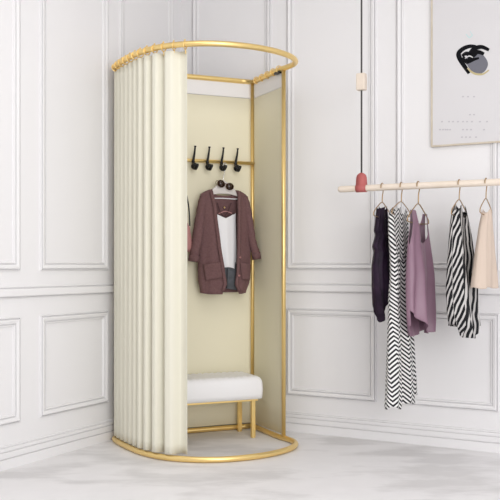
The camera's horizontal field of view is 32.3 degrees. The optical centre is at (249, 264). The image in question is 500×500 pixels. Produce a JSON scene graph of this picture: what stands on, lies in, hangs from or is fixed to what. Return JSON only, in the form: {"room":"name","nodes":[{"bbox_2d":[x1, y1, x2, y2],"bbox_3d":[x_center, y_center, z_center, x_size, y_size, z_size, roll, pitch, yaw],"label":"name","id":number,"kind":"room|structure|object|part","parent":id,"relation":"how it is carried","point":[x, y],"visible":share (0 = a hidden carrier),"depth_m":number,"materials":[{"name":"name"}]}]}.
{"room":"clothing store","nodes":[
{"label":"clothing store","id":0,"kind":"room"},
{"bbox_2d":[0,0,180,446],"bbox_3d":[-1.834,-0.500,2.890,0.120,2.900,5.600,0,0,29],"label":"wall","id":1,"kind":"structure","parent":0,"point":[74,28],"depth_m":4.35,"materials":[{"name":"white paint"}]},
{"bbox_2d":[0,0,20,270],"bbox_3d":[-1.218,-0.861,3.865,0.014,1.778,0.529,0,0,29],"label":"trim","id":2,"kind":"structure","parent":1,"relation":"attached to","point":[15,265],"depth_m":4.07,"materials":[{"name":"white paint"}]},
{"bbox_2d":[0,317,20,425],"bbox_3d":[-1.218,0.496,3.865,0.014,0.500,0.529,0,0,29],"label":"trim","id":3,"kind":"structure","parent":1,"relation":"attached to","point":[15,322],"depth_m":4.07,"materials":[{"name":"white paint"}]},
{"bbox_2d":[0,419,113,470],"bbox_3d":[-1.775,0.895,2.857,0.016,0.109,5.600,0,0,29],"label":"baseboard","id":4,"kind":"structure","parent":1,"relation":"attached to","point":[40,448],"depth_m":4.30,"materials":[{"name":"white paint"}]},
{"bbox_2d":[0,283,113,298],"bbox_3d":[-1.774,0.130,2.857,0.018,0.057,5.600,0,0,29],"label":"trim","id":5,"kind":"structure","parent":1,"relation":"attached to","point":[12,292],"depth_m":4.29,"materials":[{"name":"white paint"}]},
{"bbox_2d":[39,0,108,270],"bbox_3d":[-0.895,-0.861,4.447,0.014,1.778,0.529,0,0,29],"label":"trim","id":6,"kind":"structure","parent":1,"relation":"attached to","point":[43,265],"depth_m":4.32,"materials":[{"name":"white paint"}]},
{"bbox_2d":[39,310,108,417],"bbox_3d":[-0.895,0.496,4.447,0.014,0.500,0.529,0,0,29],"label":"trim","id":7,"kind":"structure","parent":1,"relation":"attached to","point":[44,411],"depth_m":4.40,"materials":[{"name":"white paint"}]},
{"bbox_2d":[119,0,173,65],"bbox_3d":[-0.590,-0.861,4.997,0.014,1.778,0.526,0,0,29],"label":"trim","id":8,"kind":"structure","parent":1,"relation":"attached to","point":[121,2],"depth_m":4.79,"materials":[{"name":"white paint"}]},
{"bbox_2d":[0,425,499,499],"bbox_3d":[0.206,1.000,1.828,4.720,0.100,5.720,0,0,29],"label":"floor","id":9,"kind":"structure","parent":0,"point":[321,467],"depth_m":3.93,"materials":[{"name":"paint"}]},
{"bbox_2d":[112,40,297,462],"bbox_3d":[-0.210,-0.068,4.513,0.884,2.033,0.778,0,0,-23],"label":"booth","id":10,"kind":"object","parent":9,"relation":"on","point":[227,331],"visible":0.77,"depth_m":4.89,"materials":[{"name":"gold metal"}]},
{"bbox_2d":[111,39,186,454],"bbox_3d":[-0.556,-0.087,4.392,0.126,2.002,0.700,0,0,-38],"label":"curtain","id":11,"kind":"object","parent":10,"relation":"hanging from","point":[150,92],"visible":0.98,"depth_m":4.25,"materials":[{"name":"beige fabric"}]},
{"bbox_2d":[187,196,191,251],"bbox_3d":[-0.378,-0.329,4.748,0.116,0.514,0.075,0,0,-29],"label":"handbag","id":12,"kind":"object","parent":10,"relation":"hanging from","point":[189,239],"visible":0.29,"depth_m":4.74,"materials":[{"name":"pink leather"}]},
{"bbox_3d":[-0.344,-0.588,4.842,0.800,0.019,0.019,0,0,-24],"label":"coat rail","id":13,"kind":"part","parent":10,"relation":"part of","materials":[{"name":"gold metal"}]},
{"bbox_2d":[213,163,236,199],"bbox_3d":[-0.149,-0.474,4.867,0.189,0.207,0.020,0,0,-24],"label":"hanger","id":14,"kind":"object","parent":10,"relation":"hanging from","point":[216,190],"visible":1,"depth_m":4.86,"materials":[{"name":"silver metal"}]},
{"bbox_2d":[188,189,260,293],"bbox_3d":[-0.143,-0.130,4.847,0.438,0.587,0.096,0,0,-22],"label":"cardigan","id":15,"kind":"object","parent":14,"relation":"hanging from","point":[206,250],"visible":0.96,"depth_m":4.80,"materials":[{"name":"brown fabric"}]},
{"bbox_2d":[217,180,233,189],"bbox_3d":[-0.142,-0.449,4.862,0.106,0.056,0.044,0,0,-24],"label":"sunglasses","id":16,"kind":"object","parent":14,"relation":"hanging from","point":[220,183],"visible":1,"depth_m":4.84,"materials":[{"name":"brown plastic"}]},
{"bbox_2d":[217,203,235,268],"bbox_3d":[-0.146,-0.165,4.867,0.145,0.373,0.063,0,0,-16],"label":"camisole","id":17,"kind":"object","parent":14,"relation":"hanging from","point":[227,226],"visible":0.76,"depth_m":4.85,"materials":[{"name":"white fabric"}]},
{"bbox_2d":[225,262,236,289],"bbox_3d":[-0.134,0.065,4.871,0.194,0.164,0.052,0,0,-24],"label":"shorts","id":18,"kind":"object","parent":17,"relation":"hanging from","point":[230,272],"visible":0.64,"depth_m":4.86,"materials":[{"name":"black fabric"}]},
{"bbox_3d":[0.015,-0.065,5.020,0.023,1.997,0.023,0,0,0],"label":"post","id":19,"kind":"part","parent":10,"relation":"part of","materials":[{"name":"gold metal"}]},
{"bbox_3d":[0.182,-0.065,4.662,0.023,1.997,0.023,0,0,0],"label":"post","id":20,"kind":"part","parent":10,"relation":"part of","materials":[{"name":"gold metal"}]},
{"bbox_2d":[187,371,262,437],"bbox_3d":[-0.255,0.777,4.720,0.596,0.346,0.276,0,0,-24],"label":"bench","id":21,"kind":"object","parent":9,"relation":"on","point":[224,387],"visible":0.61,"depth_m":4.65,"materials":[{"name":"white fabric"}]},
{"bbox_3d":[-0.257,0.738,4.724,0.555,0.013,0.235,0,0,-24],"label":"seat frame","id":22,"kind":"part","parent":21,"relation":"part of","materials":[{"name":"gold metal"}]},
{"bbox_2d":[187,371,262,403],"bbox_3d":[-0.255,0.668,4.720,0.595,0.129,0.275,0,0,-24],"label":"seat cushion","id":23,"kind":"object","parent":21,"relation":"on","point":[224,387],"depth_m":4.64,"materials":[{"name":"white fabric"}]},
{"bbox_3d":[-0.059,0.844,4.928,0.022,0.204,0.022,0,0,-24],"label":"leg","id":24,"kind":"part","parent":21,"relation":"part of","materials":[{"name":"gold metal"}]},
{"bbox_3d":[0.017,0.844,4.753,0.022,0.204,0.022,0,0,-24],"label":"leg","id":25,"kind":"part","parent":21,"relation":"part of","materials":[{"name":"gold metal"}]},
{"bbox_2d":[181,0,499,430],"bbox_3d":[1.564,-0.500,4.277,4.720,2.900,0.120,0,0,29],"label":"wall","id":26,"kind":"structure","parent":0,"point":[331,225],"depth_m":4.76,"materials":[{"name":"white paint"}]},
{"bbox_2d":[192,0,271,94],"bbox_3d":[-0.116,-0.861,5.131,0.547,1.778,0.014,0,0,29],"label":"trim","id":27,"kind":"structure","parent":26,"relation":"attached to","point":[268,3],"depth_m":5.02,"materials":[{"name":"white paint"}]},
{"bbox_2d":[286,0,376,269],"bbox_3d":[0.447,-0.861,4.819,0.546,1.778,0.014,0,0,29],"label":"trim","id":28,"kind":"structure","parent":26,"relation":"attached to","point":[290,264],"depth_m":4.85,"materials":[{"name":"white paint"}]},
{"bbox_2d":[286,308,376,401],"bbox_3d":[0.447,0.496,4.819,0.546,0.500,0.014,0,0,29],"label":"trim","id":29,"kind":"structure","parent":26,"relation":"attached to","point":[290,312],"depth_m":4.81,"materials":[{"name":"white paint"}]},
{"bbox_2d":[227,411,499,452],"bbox_3d":[1.583,0.895,4.188,4.600,0.109,0.016,0,0,29],"label":"baseboard","id":30,"kind":"structure","parent":26,"relation":"attached to","point":[361,428],"depth_m":4.63,"materials":[{"name":"white paint"}]},
{"bbox_2d":[286,283,499,295],"bbox_3d":[1.583,0.130,4.187,4.600,0.057,0.018,0,0,29],"label":"trim","id":31,"kind":"structure","parent":26,"relation":"attached to","point":[346,288],"depth_m":4.77,"materials":[{"name":"white paint"}]},
{"bbox_2d":[396,0,498,270],"bbox_3d":[1.021,-0.861,4.501,0.546,1.778,0.014,0,0,29],"label":"trim","id":32,"kind":"structure","parent":26,"relation":"attached to","point":[399,3],"depth_m":4.62,"materials":[{"name":"white paint"}]},
{"bbox_2d":[404,312,498,411],"bbox_3d":[1.021,0.496,4.501,0.546,0.500,0.014,0,0,29],"label":"trim","id":33,"kind":"structure","parent":26,"relation":"attached to","point":[493,318],"depth_m":4.39,"materials":[{"name":"white paint"}]},
{"bbox_2d":[431,0,499,146],"bbox_3d":[1.268,-1.094,4.358,0.720,0.950,0.020,0,0,29],"label":"framed poster","id":34,"kind":"object","parent":26,"relation":"attached to","point":[465,34],"visible":1,"depth_m":4.44,"materials":[{"name":"white paper"}]},
{"bbox_3d":[0.206,-2.000,1.828,6.901,0.100,7.291,0,0,0],"label":"ceiling","id":35,"kind":"structure","parent":0,"visible":0},
{"bbox_2d":[338,0,499,192],"bbox_3d":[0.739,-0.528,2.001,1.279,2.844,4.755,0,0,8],"label":"clothes rod","id":36,"kind":"object","parent":35,"relation":"hanging from","point":[361,185],"visible":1,"depth_m":4.30,"materials":[{"name":"brown wood"}]},
{"bbox_3d":[0.565,-1.205,4.373,0.009,1.489,0.009,0,0,0],"label":"cord","id":37,"kind":"part","parent":36,"relation":"part of","materials":[{"name":"red plastic"}]},
{"bbox_2d":[373,183,388,218],"bbox_3d":[0.662,-0.322,4.319,0.005,0.180,0.269,0,0,27],"label":"clothes hanger","id":38,"kind":"object","parent":36,"relation":"hanging from","point":[381,183],"visible":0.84,"depth_m":4.30,"materials":[{"name":"gold metal"}]},
{"bbox_2d":[371,207,389,321],"bbox_3d":[0.664,-0.006,4.316,0.101,0.582,0.187,0,0,19],"label":"sleeveless top","id":39,"kind":"object","parent":38,"relation":"hanging from","point":[380,268],"visible":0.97,"depth_m":4.26,"materials":[{"name":"purple fabric"}]},
{"bbox_2d":[391,182,409,216],"bbox_3d":[0.749,-0.325,4.271,0.005,0.175,0.312,0,0,27],"label":"clothes hanger","id":40,"kind":"object","parent":36,"relation":"hanging from","point":[400,182],"visible":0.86,"depth_m":4.26,"materials":[{"name":"gold metal"}]},
{"bbox_2d":[384,207,416,409],"bbox_3d":[0.747,0.203,4.269,0.120,0.975,0.376,0,0,26],"label":"dress","id":41,"kind":"object","parent":40,"relation":"hanging from","point":[401,379],"visible":0.91,"depth_m":4.18,"materials":[{"name":"fabric"}]},
{"bbox_2d":[407,181,428,224],"bbox_3d":[0.825,-0.305,4.229,0.006,0.214,0.323,0,0,30],"label":"clothes hanger","id":42,"kind":"object","parent":36,"relation":"hanging from","point":[417,181],"visible":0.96,"depth_m":4.23,"materials":[{"name":"gold metal"}]},
{"bbox_2d":[406,210,435,336],"bbox_3d":[0.833,0.044,4.227,0.122,0.618,0.276,0,0,27],"label":"tank","id":43,"kind":"object","parent":42,"relation":"hanging from","point":[420,275],"visible":1,"depth_m":4.14,"materials":[{"name":"purple fabric"}]},
{"bbox_2d":[451,179,464,217],"bbox_3d":[1.001,-0.320,4.131,0.005,0.185,0.290,0,0,28],"label":"clothes hanger","id":44,"kind":"object","parent":36,"relation":"hanging from","point":[458,179],"visible":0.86,"depth_m":4.13,"materials":[{"name":"gold metal"}]},
{"bbox_2d":[446,204,480,337],"bbox_3d":[1.011,0.023,4.128,0.153,0.649,0.247,0,0,38],"label":"blouse","id":45,"kind":"object","parent":44,"relation":"hanging from","point":[462,302],"visible":0.96,"depth_m":4.04,"materials":[{"name":"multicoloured fabric"}]},
{"bbox_2d":[479,178,491,214],"bbox_3d":[1.113,-0.322,4.069,0.005,0.180,0.247,0,0,28],"label":"clothes hanger","id":46,"kind":"object","parent":36,"relation":"hanging from","point":[485,178],"visible":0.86,"depth_m":4.05,"materials":[{"name":"gold metal"}]},
{"bbox_2d":[470,209,498,288],"bbox_3d":[1.109,-0.078,4.066,0.114,0.375,0.273,0,0,26],"label":"blouse","id":47,"kind":"object","parent":46,"relation":"hanging from","point":[484,271],"visible":0.99,"depth_m":4.00,"materials":[{"name":"beige fabric"}]}
]}

